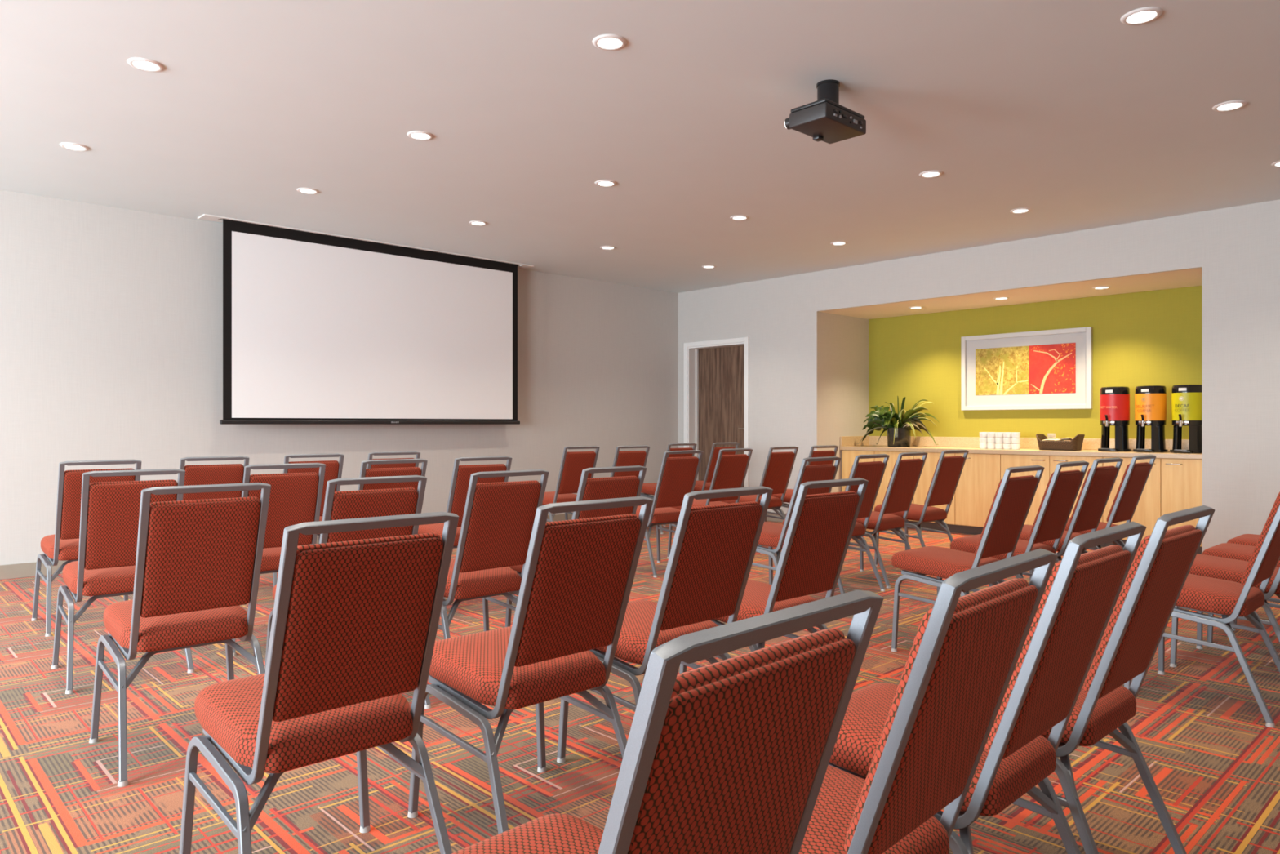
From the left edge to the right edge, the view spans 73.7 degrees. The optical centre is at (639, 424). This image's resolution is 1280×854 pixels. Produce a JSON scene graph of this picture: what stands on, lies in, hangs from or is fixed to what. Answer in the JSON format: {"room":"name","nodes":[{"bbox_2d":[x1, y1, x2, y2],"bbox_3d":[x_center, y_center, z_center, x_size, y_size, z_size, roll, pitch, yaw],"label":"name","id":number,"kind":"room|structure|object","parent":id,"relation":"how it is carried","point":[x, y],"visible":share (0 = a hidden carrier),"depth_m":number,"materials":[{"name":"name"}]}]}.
{"room":"conference room","nodes":[
{"label":"conference room","id":0,"kind":"room"},
{"bbox_2d":[0,190,678,564],"bbox_3d":[-3.732,-0.278,6.858,11.800,2.739,0.200,0,0,-43],"label":"wall","id":1,"kind":"structure","parent":0,"point":[111,318],"depth_m":6.78,"materials":[{"name":"paint"}]},
{"bbox_2d":[0,513,572,579],"bbox_3d":[-3.659,1.041,6.780,11.400,0.102,0.014,0,0,-43],"label":"baseboard","id":2,"kind":"structure","parent":1,"relation":"attached to","point":[28,569],"depth_m":6.09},
{"bbox_2d":[0,0,1279,293],"bbox_3d":[0.200,-1.707,2.699,11.800,0.120,11.647,0,0,-43],"label":"ceiling","id":3,"kind":"structure","parent":0,"point":[1077,116],"depth_m":4.58,"materials":[{"name":"paint"}]},
{"bbox_2d":[59,142,89,151],"bbox_3d":[-3.350,-1.643,5.056,0.149,0.008,0.149,0,0,-43],"label":"recessed light","id":4,"kind":"object","parent":3,"relation":"in","point":[73,146],"visible":1,"depth_m":5.05,"materials":[{"name":"white paint"}]},
{"bbox_2d":[127,57,164,71],"bbox_3d":[-2.261,-1.643,3.904,0.149,0.008,0.149,0,0,-43],"label":"recessed light","id":5,"kind":"object","parent":3,"relation":"in","point":[142,64],"visible":1,"depth_m":3.90,"materials":[{"name":"white"}]},
{"bbox_2d":[296,187,319,194],"bbox_3d":[-2.340,-1.643,6.011,0.149,0.008,0.149,0,0,-43],"label":"recessed light","id":6,"kind":"object","parent":3,"relation":"in","point":[304,190],"visible":1,"depth_m":6.00,"materials":[{"name":"white"}]},
{"bbox_2d":[197,213,533,424],"bbox_3d":[-2.313,-0.824,7.825,3.171,1.647,0.175,0,0,-43],"label":"projection screen","id":7,"kind":"object","parent":3,"relation":"hanging from","point":[319,328],"visible":1,"depth_m":7.63,"materials":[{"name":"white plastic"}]},
{"bbox_2d":[406,130,433,140],"bbox_3d":[-1.251,-1.643,4.859,0.149,0.008,0.149,0,0,-43],"label":"recessed light","id":8,"kind":"object","parent":3,"relation":"in","point":[416,135],"visible":1,"depth_m":4.85,"materials":[{"name":"white"}]},
{"bbox_2d":[468,220,487,225],"bbox_3d":[-1.323,-1.643,6.973,0.149,0.008,0.149,0,0,-43],"label":"recessed light","id":9,"kind":"object","parent":3,"relation":"in","point":[473,222],"visible":1,"depth_m":6.96,"materials":[{"name":"white"}]},
{"bbox_2d":[595,179,616,186],"bbox_3d":[-0.234,-1.643,5.821,0.149,0.008,0.149,0,0,-43],"label":"recessed light","id":10,"kind":"object","parent":3,"relation":"in","point":[606,183],"visible":1,"depth_m":5.82,"materials":[{"name":"white"}]},
{"bbox_2d":[600,245,615,249],"bbox_3d":[-0.298,-1.643,7.942,0.149,0.008,0.149,0,0,-43],"label":"recessed light","id":11,"kind":"object","parent":3,"relation":"in","point":[606,247],"visible":1,"depth_m":7.94,"materials":[{"name":"white"}]},
{"bbox_2d":[592,34,626,50],"bbox_3d":[-0.131,-1.643,3.675,0.149,0.008,0.149,0,0,-43],"label":"recessed light","id":12,"kind":"object","parent":3,"relation":"in","point":[604,42],"visible":1,"depth_m":3.67,"materials":[{"name":"white plastic"}]},
{"bbox_2d":[702,265,715,268],"bbox_3d":[0.719,-1.643,8.903,0.149,0.008,0.149,0,0,-43],"label":"recessed light","id":13,"kind":"object","parent":3,"relation":"in","point":[704,266],"visible":1,"depth_m":8.89,"materials":[{"name":"white"}]},
{"bbox_2d":[729,214,748,220],"bbox_3d":[0.791,-1.643,6.790,0.149,0.008,0.149,0,0,-43],"label":"recessed light","id":14,"kind":"object","parent":3,"relation":"in","point":[740,217],"visible":1,"depth_m":6.78,"materials":[{"name":"white"}]},
{"bbox_2d":[784,79,866,143],"bbox_3d":[0.899,-1.524,4.143,0.344,0.245,0.256,0,0,-43],"label":"projector","id":15,"kind":"object","parent":3,"relation":"attached to","point":[825,120],"visible":1,"depth_m":4.08,"materials":[{"name":"black plastic"}]},
{"bbox_2d":[831,241,847,244],"bbox_3d":[1.808,-1.643,7.752,0.149,0.008,0.149,0,0,-43],"label":"recessed light","id":16,"kind":"object","parent":3,"relation":"in","point":[833,242],"visible":1,"depth_m":7.74,"materials":[{"name":"white"}]},
{"bbox_2d":[919,170,942,177],"bbox_3d":[1.911,-1.643,5.606,0.149,0.008,0.149,0,0,-43],"label":"recessed light","id":17,"kind":"object","parent":3,"relation":"in","point":[928,173],"visible":1,"depth_m":5.59,"materials":[{"name":"white"}]},
{"bbox_2d":[1009,208,1031,213],"bbox_3d":[2.928,-1.643,6.568,0.149,0.008,0.149,0,0,-43],"label":"recessed light","id":18,"kind":"object","parent":3,"relation":"in","point":[1018,210],"visible":1,"depth_m":6.56,"materials":[{"name":"white"}]},
{"bbox_2d":[1120,6,1163,25],"bbox_3d":[2.020,-1.643,3.438,0.149,0.008,0.149,0,0,-43],"label":"recessed light","id":19,"kind":"object","parent":3,"relation":"in","point":[1144,15],"visible":1,"depth_m":3.43,"materials":[{"name":"white"}]},
{"bbox_2d":[1212,99,1247,111],"bbox_3d":[3.045,-1.643,4.407,0.149,0.008,0.149,0,0,-43],"label":"recessed light","id":20,"kind":"object","parent":3,"relation":"in","point":[1232,104],"visible":1,"depth_m":4.40,"materials":[{"name":"white"}]},
{"bbox_2d":[1271,160,1279,166],"bbox_3d":[4.062,-1.643,5.369,0.149,0.008,0.149,0,0,-43],"label":"recessed light","id":21,"kind":"object","parent":3,"relation":"in","point":[1276,163],"visible":1,"depth_m":5.38,"materials":[{"name":"white"}]},
{"bbox_2d":[0,520,1279,853],"bbox_3d":[0.574,1.092,3.053,12.630,0.001,11.447,0,0,-43],"label":"floor","id":22,"kind":"structure","parent":0,"point":[1200,731],"depth_m":2.81,"materials":[{"name":"carpet"}]},
{"bbox_2d":[31,459,142,636],"bbox_3d":[-3.041,0.641,4.723,0.476,0.902,0.596,0,0,-42],"label":"banquet chair","id":23,"kind":"object","parent":22,"relation":"on","point":[64,544],"visible":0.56,"depth_m":4.51,"materials":[{"name":"red fabric"}]},
{"bbox_2d":[51,468,194,693],"bbox_3d":[-2.293,0.641,3.785,0.476,0.902,0.596,0,0,-40],"label":"banquet chair","id":24,"kind":"object","parent":22,"relation":"on","point":[105,566],"visible":0.66,"depth_m":3.59,"materials":[{"name":"red fabric"}]},
{"bbox_2d":[88,482,271,786],"bbox_3d":[-1.548,0.641,2.901,0.476,0.902,0.596,0,0,-42],"label":"banquet chair","id":25,"kind":"object","parent":22,"relation":"on","point":[197,561],"visible":0.98,"depth_m":2.75,"materials":[{"name":"red fabric"}]},
{"bbox_2d":[179,455,248,500],"bbox_3d":[-2.689,0.641,5.252,0.476,0.902,0.596,0,0,-40],"label":"banquet chair","id":26,"kind":"object","parent":22,"relation":"on","point":[199,474],"visible":0.16,"depth_m":5.05,"materials":[{"name":"red fabric"}]},
{"bbox_2d":[231,462,325,656],"bbox_3d":[-1.888,0.641,4.349,0.476,0.902,0.596,0,0,-38],"label":"banquet chair","id":27,"kind":"object","parent":22,"relation":"on","point":[295,498],"visible":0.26,"depth_m":4.19,"materials":[{"name":"red fabric"}]},
{"bbox_2d":[272,453,344,586],"bbox_3d":[-2.275,0.641,5.726,0.476,0.902,0.596,0,0,-39],"label":"banquet chair","id":28,"kind":"object","parent":22,"relation":"on","point":[333,470],"visible":0.1,"depth_m":5.57,"materials":[{"name":"red fabric"}]},
{"bbox_2d":[178,511,458,853],"bbox_3d":[-0.735,0.641,1.962,0.476,0.902,0.596,0,0,-43],"label":"banquet chair","id":29,"kind":"object","parent":22,"relation":"on","point":[354,625],"visible":1,"depth_m":1.82,"materials":[{"name":"red fabric"}]},
{"bbox_2d":[264,475,431,708],"bbox_3d":[-1.136,0.641,3.309,0.476,0.902,0.596,0,0,-41],"label":"banquet chair","id":30,"kind":"object","parent":22,"relation":"on","point":[347,504],"visible":0.12,"depth_m":3.11,"materials":[{"name":"red fabric"}]},
{"bbox_2d":[357,458,427,491],"bbox_3d":[-1.517,0.641,4.858,0.476,0.902,0.596,0,0,-41],"label":"banquet chair","id":31,"kind":"object","parent":22,"relation":"on","point":[364,472],"visible":0.08,"depth_m":4.64,"materials":[{"name":"red fabric"}]},
{"bbox_2d":[366,451,420,468],"bbox_3d":[-1.889,0.641,6.166,0.476,0.902,0.596,0,0,-40],"label":"banquet chair","id":32,"kind":"object","parent":22,"relation":"on","point":[382,453],"visible":0.05,"depth_m":5.94,"materials":[{"name":"red fabric"}]},
{"bbox_2d":[417,456,513,609],"bbox_3d":[-1.101,0.641,5.245,0.476,0.902,0.596,0,0,-40],"label":"banquet chair","id":33,"kind":"object","parent":22,"relation":"on","point":[461,474],"visible":0.2,"depth_m":5.02,"materials":[{"name":"red fabric"}]},
{"bbox_2d":[437,469,549,639],"bbox_3d":[-0.723,0.641,3.719,0.476,0.902,0.596,0,0,-43],"label":"banquet chair","id":34,"kind":"object","parent":22,"relation":"on","point":[498,520],"visible":0.78,"depth_m":3.56,"materials":[{"name":"red fabric"}]},
{"bbox_2d":[407,496,653,834],"bbox_3d":[-0.302,0.641,2.357,0.476,0.902,0.596,0,0,-44],"label":"banquet chair","id":35,"kind":"object","parent":22,"relation":"on","point":[578,576],"visible":0.95,"depth_m":2.22,"materials":[{"name":"red fabric"}]},
{"bbox_2d":[542,445,599,521],"bbox_3d":[-0.689,0.641,7.646,0.476,0.902,0.596,0,0,-41],"label":"banquet chair","id":36,"kind":"object","parent":22,"relation":"on","point":[572,464],"visible":0.42,"depth_m":7.46,"materials":[{"name":"red fabric"}]},
{"bbox_2d":[505,465,646,626],"bbox_3d":[-0.306,0.641,4.041,0.476,0.902,0.596,0,0,-43],"label":"banquet chair","id":37,"kind":"object","parent":22,"relation":"on","point":[610,487],"visible":0.11,"depth_m":3.85,"materials":[{"name":"red fabric"}]},
{"bbox_2d":[610,444,649,478],"bbox_3d":[-0.240,0.641,7.854,0.476,0.902,0.596,0,0,-40],"label":"banquet chair","id":38,"kind":"object","parent":22,"relation":"on","point":[624,458],"visible":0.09,"depth_m":7.65,"materials":[{"name":"red fabric"}]},
{"bbox_2d":[556,485,773,763],"bbox_3d":[0.076,0.641,2.735,0.476,0.902,0.596,0,0,-42],"label":"banquet chair","id":39,"kind":"object","parent":22,"relation":"on","point":[713,548],"visible":0.59,"depth_m":2.57,"materials":[{"name":"red fabric"}]},
{"bbox_2d":[451,590,883,853],"bbox_3d":[-0.056,0.641,1.073,0.476,0.902,0.596,0,0,-45],"label":"banquet chair","id":40,"kind":"object","parent":22,"relation":"on","point":[732,755],"visible":1,"depth_m":0.88,"materials":[{"name":"red fabric"}]},
{"bbox_2d":[640,443,696,533],"bbox_3d":[0.248,0.641,8.821,0.476,0.902,0.596,0,0,-40],"label":"banquet chair","id":41,"kind":"object","parent":22,"relation":"on","point":[647,489],"visible":0.16,"depth_m":8.67,"materials":[{"name":"red fabric"}]},
{"bbox_2d":[635,449,703,577],"bbox_3d":[0.136,0.641,6.415,0.476,0.902,0.596,0,0,-40],"label":"banquet chair","id":42,"kind":"object","parent":22,"relation":"on","point":[677,476],"visible":0.57,"depth_m":6.24,"materials":[{"name":"red fabric"}]},
{"bbox_2d":[666,448,752,558],"bbox_3d":[0.567,0.641,6.916,0.476,0.902,0.596,0,0,-42],"label":"banquet chair","id":43,"kind":"object","parent":22,"relation":"on","point":[731,470],"visible":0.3,"depth_m":6.76,"materials":[{"name":"red fabric"}]},
{"bbox_2d":[693,442,739,491],"bbox_3d":[0.723,0.641,9.164,0.476,0.902,0.596,0,0,-39],"label":"banquet chair","id":44,"kind":"object","parent":22,"relation":"on","point":[704,485],"visible":0.34,"depth_m":8.94,"materials":[{"name":"red fabric"}]},
{"bbox_2d":[721,445,798,553],"bbox_3d":[1.047,0.641,7.534,0.476,0.902,0.596,0,0,-42],"label":"banquet chair","id":45,"kind":"object","parent":22,"relation":"on","point":[779,466],"visible":0.43,"depth_m":7.40,"materials":[{"name":"red fabric"}]},
{"bbox_2d":[679,477,868,673],"bbox_3d":[0.482,0.641,3.146,0.476,0.902,0.596,0,0,-42],"label":"banquet chair","id":46,"kind":"object","parent":22,"relation":"on","point":[820,531],"visible":0.42,"depth_m":2.98,"materials":[{"name":"red fabric"}]},
{"bbox_2d":[751,456,840,595],"bbox_3d":[0.861,0.641,5.176,0.476,0.902,0.596,0,0,-45],"label":"banquet chair","id":47,"kind":"object","parent":22,"relation":"on","point":[772,535],"visible":0.5,"depth_m":5.00,"materials":[{"name":"red fabric"}]},
{"bbox_2d":[764,444,838,521],"bbox_3d":[1.487,0.641,7.925,0.476,0.902,0.596,0,0,-40],"label":"banquet chair","id":48,"kind":"object","parent":22,"relation":"on","point":[788,493],"visible":0.15,"depth_m":7.77,"materials":[{"name":"red fabric"}]},
{"bbox_2d":[782,453,889,594],"bbox_3d":[1.276,0.641,5.604,0.476,0.902,0.596,0,0,-43],"label":"banquet chair","id":49,"kind":"object","parent":22,"relation":"on","point":[873,472],"visible":0.3,"depth_m":5.51,"materials":[{"name":"red fabric"}]},
{"bbox_2d":[841,449,915,528],"bbox_3d":[2.730,0.690,9.363,0.576,0.804,0.868,0,0,-43],"label":"base cabinet","id":50,"kind":"object","parent":22,"relation":"on","point":[848,457],"visible":0.23,"depth_m":9.17,"materials":[{"name":"brown wood"}]},
{"bbox_2d":[848,451,928,587],"bbox_3d":[1.663,0.641,6.017,0.476,0.902,0.596,0,0,-44],"label":"banquet chair","id":51,"kind":"object","parent":22,"relation":"on","point":[906,473],"visible":0.62,"depth_m":5.85,"materials":[{"name":"red fabric"}]},
{"bbox_2d":[874,449,968,566],"bbox_3d":[2.147,0.641,6.539,0.476,0.902,0.596,0,0,-42],"label":"banquet chair","id":52,"kind":"object","parent":22,"relation":"on","point":[948,469],"visible":0.8,"depth_m":6.39,"materials":[{"name":"red fabric"}]},
{"bbox_2d":[798,548,1057,853],"bbox_3d":[0.307,0.641,1.395,0.596,0.902,0.476,0,0,44],"label":"banquet chair","id":53,"kind":"object","parent":22,"relation":"on","point":[966,650],"visible":0.58,"depth_m":1.21,"materials":[{"name":"red fabric"}]},
{"bbox_2d":[913,452,1001,534],"bbox_3d":[3.342,0.690,8.716,0.576,0.804,0.908,0,0,-43],"label":"base cabinet","id":54,"kind":"object","parent":22,"relation":"on","point":[980,478],"visible":0.46,"depth_m":8.45,"materials":[{"name":"brown wood"}]},
{"bbox_2d":[891,465,1044,651],"bbox_3d":[1.556,0.641,4.082,0.476,0.902,0.596,0,0,-43],"label":"banquet chair","id":55,"kind":"object","parent":22,"relation":"on","point":[1014,496],"visible":0.69,"depth_m":3.97,"materials":[{"name":"red fabric"}]},
{"bbox_2d":[828,521,1146,853],"bbox_3d":[0.662,0.641,1.768,0.476,0.902,0.596,0,0,-44],"label":"banquet chair","id":56,"kind":"object","parent":22,"relation":"on","point":[1081,594],"visible":0.59,"depth_m":1.60,"materials":[{"name":"red fabric"}]},
{"bbox_2d":[950,460,1088,586],"bbox_3d":[2.019,0.641,4.565,0.476,0.902,0.596,0,0,-42],"label":"banquet chair","id":57,"kind":"object","parent":22,"relation":"on","point":[1063,487],"visible":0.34,"depth_m":4.40,"materials":[{"name":"red fabric"}]},
{"bbox_2d":[1000,453,1105,546],"bbox_3d":[3.967,0.690,8.055,0.576,0.804,0.908,0,0,-43],"label":"base cabinet","id":58,"kind":"object","parent":22,"relation":"on","point":[1049,463],"visible":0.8,"depth_m":7.94,"materials":[{"name":"brown wood"}]},
{"bbox_2d":[996,457,1123,582],"bbox_3d":[2.446,0.641,5.009,0.476,0.902,0.596,0,0,-41],"label":"banquet chair","id":59,"kind":"object","parent":22,"relation":"on","point":[1099,482],"visible":0.41,"depth_m":4.82,"materials":[{"name":"red fabric"}]},
{"bbox_2d":[1055,454,1155,555],"bbox_3d":[2.909,0.641,5.457,0.476,0.902,0.596,0,0,-42],"label":"banquet chair","id":60,"kind":"object","parent":22,"relation":"on","point":[1135,477],"visible":0.37,"depth_m":5.26,"materials":[{"name":"red fabric"}]},
{"bbox_2d":[1037,505,1214,853],"bbox_3d":[1.025,0.641,2.110,0.476,0.902,0.596,0,0,-43],"label":"banquet chair","id":61,"kind":"object","parent":22,"relation":"on","point":[1163,560],"visible":0.57,"depth_m":1.91,"materials":[{"name":"red fabric"}]},
{"bbox_2d":[1102,457,1202,554],"bbox_3d":[4.573,0.690,7.414,0.576,0.804,0.852,0,0,-43],"label":"base cabinet","id":62,"kind":"object","parent":22,"relation":"on","point":[1171,485],"visible":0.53,"depth_m":7.19,"materials":[{"name":"brown wood"}]},
{"bbox_2d":[840,445,1202,459],"bbox_3d":[3.657,0.265,8.399,0.597,0.042,3.556,0,0,-43],"label":"countertop","id":63,"kind":"structure","parent":62,"relation":"on","point":[1168,455],"depth_m":8.01,"materials":[{"name":"stone"}]},
{"bbox_2d":[858,395,938,447],"bbox_3d":[2.811,-0.033,9.238,0.500,0.554,0.860,0,0,-43],"label":"potted plant","id":64,"kind":"object","parent":63,"relation":"on","point":[899,426],"visible":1,"depth_m":9.16,"materials":[{"name":"green plant"}]},
{"bbox_2d":[979,443,987,448],"bbox_3d":[3.410,0.216,8.477,0.079,0.056,0.089,0,0,-18],"label":"cup","id":65,"kind":"object","parent":63,"relation":"on","point":[982,446],"visible":1,"depth_m":8.44,"materials":[{"name":"white ceramic"}]},
{"bbox_2d":[979,437,987,443],"bbox_3d":[3.408,0.161,8.476,0.089,0.056,0.079,0,0,41],"label":"cup","id":66,"kind":"object","parent":65,"relation":"on","point":[982,440],"visible":1,"depth_m":8.44,"materials":[{"name":"white ceramic"}]},
{"bbox_2d":[979,431,987,437],"bbox_3d":[3.414,0.105,8.476,0.079,0.056,0.089,0,0,37],"label":"cup","id":67,"kind":"object","parent":66,"relation":"on","point":[982,434],"visible":1,"depth_m":8.44,"materials":[{"name":"white ceramic"}]},
{"bbox_2d":[986,443,995,448],"bbox_3d":[3.462,0.216,8.418,0.089,0.056,0.079,0,0,43],"label":"cup","id":68,"kind":"object","parent":63,"relation":"on","point":[990,446],"visible":0.98,"depth_m":8.38,"materials":[{"name":"white ceramic"}]},
{"bbox_2d":[986,437,995,443],"bbox_3d":[3.470,0.161,8.417,0.089,0.056,0.079,0,0,-32],"label":"cup","id":69,"kind":"object","parent":68,"relation":"on","point":[990,440],"visible":1,"depth_m":8.38,"materials":[{"name":"white ceramic"}]},
{"bbox_2d":[986,431,995,437],"bbox_3d":[3.463,0.105,8.418,0.079,0.056,0.089,0,0,-43],"label":"cup","id":70,"kind":"object","parent":69,"relation":"on","point":[990,434],"visible":1,"depth_m":8.38,"materials":[{"name":"white ceramic"}]},
{"bbox_2d":[995,443,1003,448],"bbox_3d":[3.519,0.216,8.362,0.079,0.056,0.089,0,0,-16],"label":"cup","id":71,"kind":"object","parent":63,"relation":"on","point":[997,446],"visible":0.98,"depth_m":8.32,"materials":[{"name":"white ceramic"}]},
{"bbox_2d":[995,437,1003,443],"bbox_3d":[3.518,0.161,8.361,0.079,0.056,0.089,0,0,-33],"label":"cup","id":72,"kind":"object","parent":71,"relation":"on","point":[997,440],"visible":1,"depth_m":8.32,"materials":[{"name":"white ceramic"}]},
{"bbox_2d":[995,431,1003,437],"bbox_3d":[3.518,0.105,8.361,0.079,0.056,0.089,0,0,-37],"label":"cup","id":73,"kind":"object","parent":72,"relation":"on","point":[997,434],"visible":1,"depth_m":8.32,"materials":[{"name":"white ceramic"}]},
{"bbox_2d":[1003,443,1011,449],"bbox_3d":[3.579,0.216,8.302,0.089,0.056,0.079,0,0,-40],"label":"cup","id":74,"kind":"object","parent":63,"relation":"on","point":[1006,446],"visible":1,"depth_m":8.27,"materials":[{"name":"white ceramic"}]},
{"bbox_2d":[1003,437,1011,444],"bbox_3d":[3.578,0.161,8.304,0.079,0.056,0.089,0,0,30],"label":"cup","id":75,"kind":"object","parent":74,"relation":"on","point":[1006,440],"visible":1,"depth_m":8.27,"materials":[{"name":"white ceramic"}]},
{"bbox_2d":[1003,431,1011,437],"bbox_3d":[3.572,0.105,8.303,0.079,0.056,0.089,0,0,-34],"label":"cup","id":76,"kind":"object","parent":75,"relation":"on","point":[1006,434],"visible":1,"depth_m":8.27,"materials":[{"name":"white ceramic"}]},
{"bbox_2d":[1011,444,1020,449],"bbox_3d":[3.633,0.216,8.245,0.079,0.056,0.089,0,0,41],"label":"cup","id":77,"kind":"object","parent":63,"relation":"on","point":[1014,446],"visible":1,"depth_m":8.21,"materials":[{"name":"white ceramic"}]},
{"bbox_2d":[1011,438,1020,444],"bbox_3d":[3.626,0.161,8.245,0.089,0.056,0.079,0,0,43],"label":"cup","id":78,"kind":"object","parent":77,"relation":"on","point":[1014,441],"visible":1,"depth_m":8.21,"materials":[{"name":"white ceramic"}]},
{"bbox_2d":[1011,431,1020,438],"bbox_3d":[3.628,0.105,8.246,0.079,0.056,0.089,0,0,-16],"label":"cup","id":79,"kind":"object","parent":78,"relation":"on","point":[1014,434],"visible":1,"depth_m":8.21,"materials":[{"name":"white ceramic"}]},
{"bbox_2d":[1035,433,1084,450],"bbox_3d":[3.948,0.166,8.021,0.227,0.151,0.387,0,0,-43],"label":"wicker basket","id":80,"kind":"object","parent":63,"relation":"on","point":[1076,443],"visible":0.99,"depth_m":7.92,"materials":[{"name":"brown wicker"}]},
{"bbox_3d":[3.858,0.149,8.073,0.072,0.017,0.056,0,0,-16],"label":"packet","id":81,"kind":"object","parent":80,"relation":"in","visible":0},
{"bbox_2d":[1047,433,1056,439],"bbox_3d":[3.871,0.111,8.023,0.072,0.054,0.021,0,0,41],"label":"packet","id":82,"kind":"object","parent":81,"relation":"on","point":[1050,436],"visible":1,"depth_m":8.02,"materials":[{"name":"beige paper"}]},
{"bbox_2d":[1097,386,1132,451],"bbox_3d":[4.266,-0.048,7.684,0.310,0.583,0.268,0,0,-38],"label":"dispenser","id":83,"kind":"object","parent":63,"relation":"on","point":[1114,402],"visible":1,"depth_m":7.60,"materials":[{"name":"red plastic"}]},
{"bbox_2d":[1102,414,1115,426],"bbox_3d":[4.172,-0.033,7.609,0.069,0.105,0.100,0,0,-43],"label":"faucet","id":84,"kind":"object","parent":83,"relation":"on","point":[1108,420],"depth_m":7.60,"materials":[{"name":"silver plastic"}]},
{"bbox_2d":[1133,385,1168,452],"bbox_3d":[4.464,-0.048,7.475,0.310,0.583,0.268,0,0,-38],"label":"dispenser","id":85,"kind":"object","parent":63,"relation":"on","point":[1150,401],"visible":1,"depth_m":7.39,"materials":[{"name":"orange plastic"}]},
{"bbox_2d":[1138,414,1151,426],"bbox_3d":[4.370,-0.033,7.399,0.069,0.105,0.100,0,0,-43],"label":"faucet","id":86,"kind":"object","parent":85,"relation":"on","point":[1144,420],"depth_m":7.39,"materials":[{"name":"silver plastic"}]},
{"bbox_2d":[1169,384,1202,453],"bbox_3d":[4.659,-0.048,7.269,0.310,0.583,0.268,0,0,-38],"label":"dispenser","id":87,"kind":"object","parent":63,"relation":"on","point":[1186,399],"visible":0.98,"depth_m":7.18,"materials":[{"name":"black plastic"}]},
{"bbox_2d":[1175,413,1189,426],"bbox_3d":[4.565,-0.033,7.193,0.069,0.105,0.100,0,0,-43],"label":"faucet","id":88,"kind":"object","parent":87,"relation":"on","point":[1181,420],"depth_m":7.19,"materials":[{"name":"silver plastic"}]},
{"bbox_2d":[1124,492,1279,727],"bbox_3d":[2.288,0.641,3.402,0.476,0.902,0.596,0,0,-43],"label":"banquet chair","id":89,"kind":"object","parent":22,"relation":"on","point":[1231,599],"visible":0.73,"depth_m":3.25,"materials":[{"name":"red fabric"}]},
{"bbox_2d":[1169,553,1279,666],"bbox_3d":[2.737,0.641,3.827,0.476,0.902,0.596,0,0,-44],"label":"banquet chair","id":90,"kind":"object","parent":22,"relation":"on","point":[1209,566],"visible":0.47,"depth_m":3.79,"materials":[{"name":"red fabric"}]},
{"bbox_2d":[1201,542,1279,642],"bbox_3d":[3.149,0.641,4.195,0.476,0.902,0.596,0,0,-43],"label":"banquet chair","id":91,"kind":"object","parent":22,"relation":"on","point":[1229,550],"visible":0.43,"depth_m":4.22,"materials":[{"name":"red fabric"}]},
{"bbox_2d":[1226,533,1260,624],"bbox_3d":[3.526,0.641,4.565,0.476,0.902,0.596,0,0,-44],"label":"banquet chair","id":92,"kind":"object","parent":22,"relation":"on","point":[1245,539],"visible":0.13,"depth_m":4.62,"materials":[{"name":"red fabric"}]},
{"bbox_2d":[827,312,868,493],"bbox_3d":[2.283,-0.113,9.688,0.830,2.410,0.200,0,0,-43],"label":"wall","id":93,"kind":"structure","parent":0,"point":[847,335],"depth_m":9.58,"materials":[{"name":"paint"}]},
{"bbox_2d":[840,435,869,446],"bbox_3d":[2.436,0.189,9.679,0.570,0.109,0.021,0,0,-43],"label":"trim","id":94,"kind":"structure","parent":93,"relation":"attached to","point":[844,440],"depth_m":9.65,"materials":[{"name":"laminate"}]},
{"bbox_2d":[678,199,1279,551],"bbox_3d":[4.414,-0.278,6.684,0.200,2.739,11.247,0,0,-43],"label":"wall","id":95,"kind":"structure","parent":0,"point":[1237,249],"depth_m":7.19,"materials":[{"name":"paint"}]},
{"bbox_2d":[684,337,748,487],"bbox_3d":[0.975,0.041,10.310,0.216,2.103,1.029,0,0,-43],"label":"trim","id":96,"kind":"structure","parent":95,"relation":"attached to","point":[691,349],"depth_m":10.58,"materials":[{"name":"white paint"}]},
{"bbox_2d":[698,345,744,487],"bbox_3d":[1.018,0.073,10.351,0.097,2.022,0.883,0,0,-43],"label":"door","id":97,"kind":"structure","parent":95,"relation":"in","point":[721,370],"depth_m":10.41,"materials":[{"name":"brown wood"}]},
{"bbox_2d":[766,511,1202,553],"bbox_3d":[4.341,1.041,6.606,0.014,0.102,11.233,0,0,-43],"label":"baseboard","id":98,"kind":"structure","parent":95,"relation":"attached to","point":[768,518],"depth_m":9.59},
{"bbox_2d":[818,267,1202,319],"bbox_3d":[3.513,-1.268,8.263,1.000,0.100,3.560,0,0,-43],"label":"ceiling","id":99,"kind":"structure","parent":0,"point":[1191,277],"depth_m":8.00,"materials":[{"name":"paint"}]},
{"bbox_2d":[1092,285,1111,288],"bbox_3d":[4.102,-1.214,7.582,0.149,0.008,0.149,0,0,-43],"label":"recessed light","id":100,"kind":"object","parent":99,"relation":"in","point":[1100,286],"visible":1,"depth_m":7.57,"materials":[{"name":"white"}]},
{"bbox_2d":[868,285,1202,448],"bbox_3d":[3.949,-0.113,8.675,0.200,2.410,3.960,0,0,-43],"label":"wall","id":101,"kind":"structure","parent":0,"point":[1149,337],"depth_m":8.46,"materials":[{"name":"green paint"}]},
{"bbox_2d":[960,326,1092,410],"bbox_3d":[3.860,-0.538,8.591,0.042,0.780,1.286,0,0,-43],"label":"framed print","id":102,"kind":"object","parent":101,"relation":"attached to","point":[1046,369],"visible":1,"depth_m":8.56,"materials":[{"name":"white paint"}]},
{"bbox_2d":[869,435,1188,451],"bbox_3d":[3.867,0.189,8.598,0.022,0.109,3.556,0,0,-43],"label":"trim","id":103,"kind":"structure","parent":101,"relation":"attached to","point":[953,442],"depth_m":8.96,"materials":[{"name":"laminate"}]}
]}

